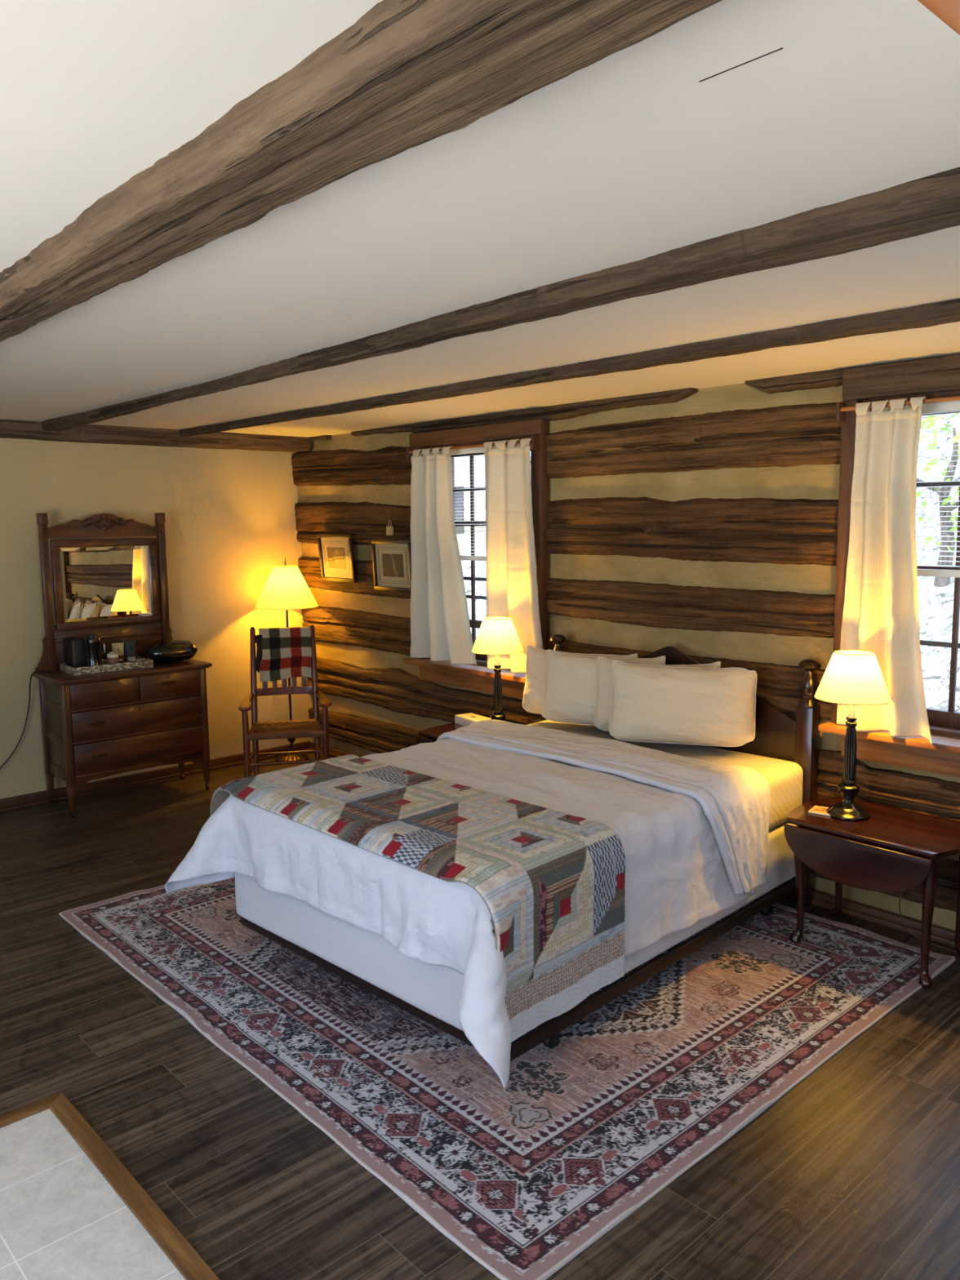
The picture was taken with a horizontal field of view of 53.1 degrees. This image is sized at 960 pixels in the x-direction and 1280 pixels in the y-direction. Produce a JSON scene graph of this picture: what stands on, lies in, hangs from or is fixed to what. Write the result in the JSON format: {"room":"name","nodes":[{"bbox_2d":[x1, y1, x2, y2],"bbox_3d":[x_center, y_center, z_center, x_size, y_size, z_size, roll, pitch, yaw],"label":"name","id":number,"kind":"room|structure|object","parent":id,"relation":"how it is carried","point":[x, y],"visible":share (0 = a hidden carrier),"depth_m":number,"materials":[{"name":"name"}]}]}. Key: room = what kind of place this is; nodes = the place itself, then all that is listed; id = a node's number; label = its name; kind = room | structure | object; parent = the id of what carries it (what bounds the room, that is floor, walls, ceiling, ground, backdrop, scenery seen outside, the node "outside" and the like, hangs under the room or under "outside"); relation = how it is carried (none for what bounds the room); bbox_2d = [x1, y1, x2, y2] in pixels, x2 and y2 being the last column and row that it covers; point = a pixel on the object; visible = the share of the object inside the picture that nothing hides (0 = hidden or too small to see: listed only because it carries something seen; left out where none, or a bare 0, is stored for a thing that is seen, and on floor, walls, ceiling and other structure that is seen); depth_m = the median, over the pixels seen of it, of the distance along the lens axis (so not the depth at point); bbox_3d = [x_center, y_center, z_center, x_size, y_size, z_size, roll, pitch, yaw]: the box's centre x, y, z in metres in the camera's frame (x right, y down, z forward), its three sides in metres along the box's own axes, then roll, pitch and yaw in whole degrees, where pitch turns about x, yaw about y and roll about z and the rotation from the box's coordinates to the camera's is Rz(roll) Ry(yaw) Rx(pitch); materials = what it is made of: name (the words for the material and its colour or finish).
{"room":"bedroom","nodes":[
{"label":"bedroom","id":0,"kind":"room"},
{"bbox_2d":[0,1108,185,1279],"bbox_3d":[-0.898,1.734,0.694,2.535,0.006,4.040,-7,10,-42],"label":"floor tiles","id":1,"kind":"structure","parent":0,"point":[61,1219],"depth_m":2.50,"materials":[{"name":"white tile"}]},
{"bbox_2d":[0,438,314,799],"bbox_3d":[-3.540,-0.092,5.741,5.762,2.435,0.367,-7,10,-42],"label":"wall","id":2,"kind":"structure","parent":0,"point":[230,517],"depth_m":6.83,"materials":[{"name":"beige paint"}]},
{"bbox_2d":[0,670,50,768],"bbox_3d":[-3.117,0.624,5.928,0.899,0.808,0.110,-6,9,-36],"label":"power cord","id":3,"kind":"object","parent":2,"relation":"attached to","point":[8,758],"visible":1,"depth_m":6.11,"materials":[{"name":"black plastic"}]},
{"bbox_2d":[0,740,311,812],"bbox_3d":[-3.436,1.098,5.730,5.680,0.075,0.055,-7,10,-42],"label":"baseboard","id":4,"kind":"structure","parent":2,"relation":"attached to","point":[119,782],"depth_m":6.66,"materials":[{"name":"brown wood"}]},
{"bbox_2d":[0,419,313,452],"bbox_3d":[-3.439,-1.240,5.467,5.750,0.120,0.270,-7,10,-42],"label":"beam","id":5,"kind":"structure","parent":2,"relation":"attached to","point":[9,428],"depth_m":6.45,"materials":[{"name":"brown wood"}]},
{"bbox_2d":[0,0,959,437],"bbox_3d":[-0.778,-1.029,2.582,6.350,0.151,8.900,-7,10,-42],"label":"ceiling","id":6,"kind":"structure","parent":0,"point":[735,115],"depth_m":1.93,"materials":[{"name":"white paint"}]},
{"bbox_2d":[0,0,722,342],"bbox_3d":[-1.005,-0.896,2.351,0.316,0.083,8.255,-7,9,-41],"label":"ceiling beam","id":7,"kind":"structure","parent":6,"relation":"attached to","point":[406,74],"depth_m":1.40,"materials":[{"name":"brown wood"}]},
{"bbox_2d":[41,166,959,431],"bbox_3d":[-0.119,-1.011,3.154,0.372,0.072,8.264,-7,9,-40],"label":"ceiling beam","id":8,"kind":"structure","parent":6,"relation":"attached to","point":[930,203],"depth_m":2.34,"materials":[{"name":"brown wood"}]},
{"bbox_2d":[179,297,959,436],"bbox_3d":[0.605,-1.107,3.821,0.215,0.062,8.251,-7,10,-42],"label":"ceiling beam","id":9,"kind":"structure","parent":6,"relation":"attached to","point":[935,313],"depth_m":3.65,"materials":[{"name":"brown wood"}]},
{"bbox_3d":[-0.299,-0.570,0.027,1.940,0.140,0.080,-7,10,-42],"label":"trim","id":10,"kind":"structure","parent":6,"relation":"attached to","visible":0},
{"bbox_2d":[917,0,959,35],"bbox_3d":[-0.288,-0.437,0.052,1.965,0.140,0.120,-7,10,-42],"label":"trim","id":11,"kind":"structure","parent":10,"relation":"attached to","point":[948,11],"depth_m":0.69,"materials":[{"name":"orange wood"}]},
{"bbox_2d":[0,752,959,1279],"bbox_3d":[-0.752,1.521,2.900,6.350,0.120,8.900,-7,10,-42],"label":"floor","id":12,"kind":"structure","parent":0,"point":[853,1172],"depth_m":2.83,"materials":[{"name":"wood"}]},
{"bbox_2d":[0,1092,61,1128],"bbox_3d":[-2.251,1.558,2.170,2.558,0.016,0.050,-7,10,-42],"label":"trim","id":13,"kind":"structure","parent":12,"relation":"on","point":[27,1111],"depth_m":2.94,"materials":[{"name":"brown wood"}]},
{"bbox_2d":[32,512,212,817],"bbox_3d":[-2.317,0.115,6.254,1.000,1.872,0.470,-7,10,-42],"label":"dresser","id":14,"kind":"object","parent":12,"relation":"on","point":[100,725],"visible":0.97,"depth_m":6.20,"materials":[{"name":"brown wood"}]},
{"bbox_2d":[35,512,170,671],"bbox_3d":[-2.454,-0.331,6.337,0.824,1.004,0.065,-7,10,-42],"label":"mirror","id":15,"kind":"object","parent":14,"relation":"on","point":[109,589],"depth_m":6.31,"materials":[{"name":"brown wood"}]},
{"bbox_2d":[59,655,153,675],"bbox_3d":[-2.412,0.163,6.208,0.500,0.048,0.277,-7,9,-40],"label":"serving tray","id":16,"kind":"object","parent":14,"relation":"on","point":[147,663],"visible":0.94,"depth_m":6.10,"materials":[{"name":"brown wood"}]},
{"bbox_2d":[63,634,106,667],"bbox_3d":[-2.541,0.076,6.123,0.268,0.225,0.149,2,8,21],"label":"coffee maker","id":17,"kind":"object","parent":16,"relation":"on","point":[85,651],"visible":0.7,"depth_m":6.08,"materials":[{"name":"black plastic"}]},
{"bbox_2d":[106,651,119,664],"bbox_3d":[-2.366,0.128,6.191,0.080,0.102,0.082,-7,10,-42],"label":"candle jar","id":18,"kind":"object","parent":16,"relation":"on","point":[112,658],"visible":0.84,"depth_m":6.16,"materials":[{"name":"glass"}]},
{"bbox_2d":[111,642,124,661],"bbox_3d":[-2.372,0.092,6.302,0.075,0.145,0.035,-4,8,-28],"label":"packet","id":19,"kind":"object","parent":16,"relation":"on","point":[118,648],"visible":0.68,"depth_m":6.29,"materials":[{"name":"beige paper"}]},
{"bbox_2d":[124,640,137,660],"bbox_3d":[-2.316,0.081,6.366,0.075,0.150,0.035,-6,9,-37],"label":"packet","id":20,"kind":"object","parent":16,"relation":"on","point":[130,646],"visible":0.88,"depth_m":6.35,"materials":[{"name":"paper"}]},
{"bbox_2d":[119,657,148,662],"bbox_3d":[-2.273,0.145,6.319,0.185,0.033,0.070,-7,10,-42],"label":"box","id":21,"kind":"object","parent":16,"relation":"on","point":[137,660],"visible":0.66,"depth_m":6.30,"materials":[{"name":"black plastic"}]},
{"bbox_2d":[144,640,197,662],"bbox_3d":[-2.090,0.077,6.484,0.330,0.142,0.216,-7,10,-42],"label":"oval dish","id":22,"kind":"object","parent":14,"relation":"on","point":[173,651],"visible":0.98,"depth_m":6.41,"materials":[{"name":"ceramic"}]},
{"bbox_2d":[48,1092,219,1279],"bbox_3d":[0.027,1.612,1.548,0.056,0.016,4.055,-7,10,-42],"label":"trim","id":23,"kind":"structure","parent":12,"relation":"on","point":[178,1250],"depth_m":2.57,"materials":[{"name":"brown wood"}]},
{"bbox_2d":[238,625,330,777],"bbox_3d":[-1.348,0.456,6.647,0.600,1.062,0.960,-2,7,-11],"label":"rocking chair","id":24,"kind":"object","parent":12,"relation":"on","point":[273,730],"visible":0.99,"depth_m":6.71,"materials":[{"name":"brown wood"}]},
{"bbox_2d":[255,626,311,681],"bbox_3d":[-1.394,0.098,6.824,0.394,0.368,0.152,-2,7,-12],"label":"plaid blanket","id":25,"kind":"object","parent":24,"relation":"on","point":[282,653],"visible":1,"depth_m":6.79,"materials":[{"name":"fabric"}]},
{"bbox_2d":[254,558,318,761],"bbox_3d":[-1.444,0.149,7.246,0.471,1.540,0.471,-7,10,-42],"label":"floor lamp","id":26,"kind":"object","parent":12,"relation":"on","point":[286,588],"visible":0.88,"depth_m":7.06,"materials":[{"name":"white fabric"}]},
{"bbox_2d":[416,722,464,744],"bbox_3d":[0.024,0.825,5.701,0.540,0.552,0.710,-7,10,-42],"label":"table","id":27,"kind":"object","parent":12,"relation":"on","point":[432,734],"visible":0.05,"depth_m":5.72,"materials":[{"name":"brown wood"}]},
{"bbox_2d":[454,712,491,726],"bbox_3d":[-0.041,0.496,5.891,0.124,0.053,0.230,-5,9,-34],"label":"tissue box","id":28,"kind":"object","parent":27,"relation":"on","point":[465,719],"visible":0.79,"depth_m":5.88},
{"bbox_2d":[471,616,524,720],"bbox_3d":[0.103,0.216,5.547,0.301,0.691,0.301,-7,10,-42],"label":"table lamp","id":29,"kind":"object","parent":27,"relation":"on","point":[496,636],"visible":0.76,"depth_m":5.44,"materials":[{"name":"white fabric"}]},
{"bbox_2d":[58,876,955,1279],"bbox_3d":[-0.012,1.283,4.183,2.501,0.017,3.046,-7,10,-42],"label":"rug","id":30,"kind":"object","parent":12,"relation":"on","point":[523,1176],"visible":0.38,"depth_m":3.22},
{"bbox_2d":[238,634,821,1061],"bbox_3d":[0.266,0.698,4.249,1.589,1.157,2.127,6,10,44],"label":"frame","id":31,"kind":"object","parent":30,"relation":"on","point":[778,735],"visible":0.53,"depth_m":4.24,"materials":[{"name":"brown wood"}]},
{"bbox_2d":[235,821,795,1031],"bbox_3d":[0.229,0.993,4.243,1.533,0.279,2.072,6,10,44],"label":"box spring","id":32,"kind":"object","parent":31,"relation":"on","point":[435,990],"visible":0.27,"depth_m":3.56,"materials":[{"name":"white fabric"}]},
{"bbox_2d":[528,720,803,829],"bbox_3d":[0.227,0.725,4.212,1.539,0.266,2.084,6,10,44],"label":"mattress","id":33,"kind":"object","parent":32,"relation":"on","point":[784,778],"visible":0.09,"depth_m":4.39,"materials":[{"name":"white fabric"}]},
{"bbox_2d":[164,719,770,1088],"bbox_3d":[-0.005,0.826,3.984,1.950,0.562,1.861,6,10,44],"label":"comforter","id":34,"kind":"object","parent":33,"relation":"on","point":[692,833],"visible":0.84,"depth_m":3.71,"materials":[{"name":"white fabric"}]},
{"bbox_2d":[209,754,626,1042],"bbox_3d":[-0.304,0.880,3.678,1.713,0.543,0.704,6,10,44],"label":"patchwork quilt","id":35,"kind":"object","parent":34,"relation":"on","point":[551,883],"visible":1,"depth_m":3.24,"materials":[{"name":"multicoloured fabric"}]},
{"bbox_2d":[522,644,638,714],"bbox_3d":[0.524,0.235,5.147,0.672,0.368,0.175,4,8,33],"label":"pillow","id":36,"kind":"object","parent":33,"relation":"on","point":[534,691],"visible":0.27,"depth_m":5.23,"materials":[{"name":"beige fabric"}]},
{"bbox_2d":[542,648,666,725],"bbox_3d":[0.625,0.254,4.952,0.653,0.376,0.188,3,8,29],"label":"pillow","id":37,"kind":"object","parent":33,"relation":"on","point":[571,683],"visible":0.51,"depth_m":4.97,"materials":[{"name":"beige fabric"}]},
{"bbox_2d":[594,656,720,731],"bbox_3d":[0.862,0.280,4.734,0.616,0.374,0.190,3,8,26],"label":"pillow","id":38,"kind":"object","parent":33,"relation":"on","point":[604,680],"visible":0.2,"depth_m":4.79,"materials":[{"name":"beige fabric"}]},
{"bbox_2d":[608,659,757,746],"bbox_3d":[0.953,0.301,4.541,0.678,0.379,0.220,2,7,18],"label":"pillow","id":39,"kind":"object","parent":33,"relation":"on","point":[651,704],"visible":1,"depth_m":4.47,"materials":[{"name":"beige fabric"}]},
{"bbox_2d":[783,795,959,988],"bbox_3d":[1.659,1.022,3.982,0.510,0.552,0.710,-7,10,-42],"label":"table","id":40,"kind":"object","parent":30,"relation":"on","point":[894,849],"visible":0.96,"depth_m":3.81,"materials":[{"name":"brown wood"}]},
{"bbox_2d":[808,805,830,816],"bbox_3d":[1.463,0.728,4.089,0.104,0.008,0.104,4,9,35],"label":"coaster","id":41,"kind":"object","parent":40,"relation":"on","point":[818,810],"visible":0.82,"depth_m":4.08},
{"bbox_2d":[808,805,828,813],"bbox_3d":[1.463,0.723,4.088,0.098,0.001,0.098,4,9,35],"label":"print","id":42,"kind":"object","parent":41,"relation":"on","point":[819,809],"depth_m":4.10},
{"bbox_2d":[813,649,891,821],"bbox_3d":[1.546,0.393,4.004,0.301,0.691,0.301,-7,10,-42],"label":"table lamp","id":43,"kind":"object","parent":40,"relation":"on","point":[851,677],"visible":1,"depth_m":3.92,"materials":[{"name":"white fabric"}]},
{"bbox_2d":[898,890,956,952],"bbox_3d":[1.958,1.086,3.967,0.047,0.419,0.466,-7,10,-43],"label":"lamp cord","id":44,"kind":"object","parent":40,"relation":"hanging from","point":[908,930],"visible":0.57,"depth_m":4.12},
{"bbox_2d":[291,353,959,930],"bbox_3d":[1.413,-0.021,4.674,0.282,2.455,8.620,-7,10,-42],"label":"wall","id":45,"kind":"structure","parent":0,"point":[702,523],"depth_m":4.99,"materials":[{"name":"wood"}]},
{"bbox_2d":[316,533,356,582],"bbox_3d":[-1.056,-0.604,7.067,0.052,0.355,0.430,-7,10,-42],"label":"framed picture","id":46,"kind":"object","parent":45,"relation":"attached to","point":[335,551],"visible":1,"depth_m":7.06,"materials":[{"name":"brown wood"}]},
{"bbox_2d":[326,546,346,568],"bbox_3d":[-1.055,-0.604,7.068,0.001,0.155,0.230,-14,14,-41],"label":"print","id":47,"kind":"object","parent":46,"relation":"attached to","point":[336,556],"depth_m":7.07},
{"bbox_2d":[386,520,393,535],"bbox_3d":[-0.620,-0.771,6.597,0.014,0.110,0.066,-7,10,-42],"label":"tag","id":48,"kind":"object","parent":45,"relation":"attached to","point":[389,529],"visible":1,"depth_m":6.59,"materials":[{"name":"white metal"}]},
{"bbox_2d":[371,538,411,592],"bbox_3d":[-0.599,-0.511,6.588,0.040,0.358,0.435,-7,10,-42],"label":"framed picture","id":49,"kind":"object","parent":45,"relation":"attached to","point":[391,558],"visible":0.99,"depth_m":6.59,"materials":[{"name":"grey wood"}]},
{"bbox_2d":[382,553,404,577],"bbox_3d":[-0.598,-0.511,6.589,0.001,0.158,0.235,-11,12,-42],"label":"print","id":50,"kind":"object","parent":49,"relation":"attached to","point":[393,564],"depth_m":6.59},
{"bbox_2d":[403,418,549,697],"bbox_3d":[0.028,-0.504,6.048,0.365,1.633,1.245,-7,10,-42],"label":"window","id":51,"kind":"structure","parent":45,"relation":"in","point":[478,677],"depth_m":5.88,"materials":[{"name":"brown wood"}]},
{"bbox_2d":[405,435,539,460],"bbox_3d":[-0.071,-1.171,5.883,0.060,0.080,1.156,-7,10,-42],"label":"curtain rod","id":52,"kind":"object","parent":51,"relation":"attached to","point":[535,439],"visible":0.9,"depth_m":5.80,"materials":[{"name":"brown wood"}]},
{"bbox_2d":[410,446,476,665],"bbox_3d":[-0.260,-0.538,6.105,0.103,1.354,0.632,-7,10,-42],"label":"curtain","id":53,"kind":"object","parent":52,"relation":"hanging from","point":[440,626],"visible":1,"depth_m":6.14,"materials":[{"name":"fabric"}]},
{"bbox_2d":[483,437,543,673],"bbox_3d":[0.198,-0.484,5.611,0.102,1.356,0.551,-7,10,-42],"label":"curtain","id":54,"kind":"object","parent":52,"relation":"hanging from","point":[512,584],"visible":0.82,"depth_m":5.61,"materials":[{"name":"fabric"}]},
{"bbox_2d":[432,443,530,560],"bbox_3d":[0.028,-0.856,6.011,0.040,0.720,0.950,-7,10,-42],"label":"window blind","id":55,"kind":"object","parent":51,"relation":"attached to","point":[477,450],"visible":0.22,"depth_m":6.09,"materials":[{"name":"white plastic"}]},
{"bbox_2d":[311,742,955,947],"bbox_3d":[1.389,1.184,4.709,0.050,0.055,8.100,-7,10,-42],"label":"baseboard","id":56,"kind":"structure","parent":45,"relation":"attached to","point":[892,920],"depth_m":4.28,"materials":[{"name":"brown wood"}]},
{"bbox_2d":[817,354,959,777],"bbox_3d":[2.148,-0.270,3.758,0.365,1.690,1.525,-7,10,-42],"label":"window","id":57,"kind":"structure","parent":45,"relation":"in","point":[934,377],"depth_m":4.06,"materials":[{"name":"brown wood"}]},
{"bbox_2d":[835,395,959,422],"bbox_3d":[1.992,-0.925,3.657,0.060,0.080,1.316,-7,10,-42],"label":"curtain rod","id":58,"kind":"object","parent":57,"relation":"attached to","point":[841,407],"visible":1,"depth_m":4.02,"materials":[{"name":"brown wood"}]},
{"bbox_2d":[836,395,932,744],"bbox_3d":[1.703,-0.291,3.990,0.104,1.393,0.451,-7,10,-42],"label":"curtain","id":59,"kind":"object","parent":58,"relation":"hanging from","point":[881,613],"visible":0.94,"depth_m":4.00,"materials":[{"name":"fabric"}]},
{"bbox_2d":[886,400,959,577],"bbox_3d":[2.118,-0.597,3.757,0.040,0.720,1.200,-7,10,-42],"label":"window blind","id":60,"kind":"object","parent":57,"relation":"attached to","point":[953,406],"visible":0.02,"depth_m":3.98,"materials":[{"name":"white plastic"}]},
{"label":"outside","id":61,"kind":"structure","parent":0,"visible":0},
{"bbox_2d":[461,413,959,711],"bbox_3d":[5.396,-2.476,12.042,15.600,6.026,30.000,-7,10,-42],"label":"ground","id":62,"kind":"structure","parent":61,"point":[935,604],"depth_m":9.03,"materials":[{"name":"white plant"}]},
{"bbox_2d":[453,451,530,555],"bbox_3d":[0.154,-2.250,15.282,3.200,2.080,2.500,5,9,38],"label":"shed","id":63,"kind":"object","parent":62,"relation":"on","point":[479,495],"visible":0.07,"depth_m":14.24,"materials":[{"name":"white"}]},
{"bbox_2d":[915,413,959,586],"bbox_3d":[4.231,-1.519,8.878,1.526,2.156,2.711,-7,10,-42],"label":"tree","id":64,"kind":"object","parent":62,"relation":"on","point":[938,581],"visible":0.2,"depth_m":8.91,"materials":[{"name":"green plant"}]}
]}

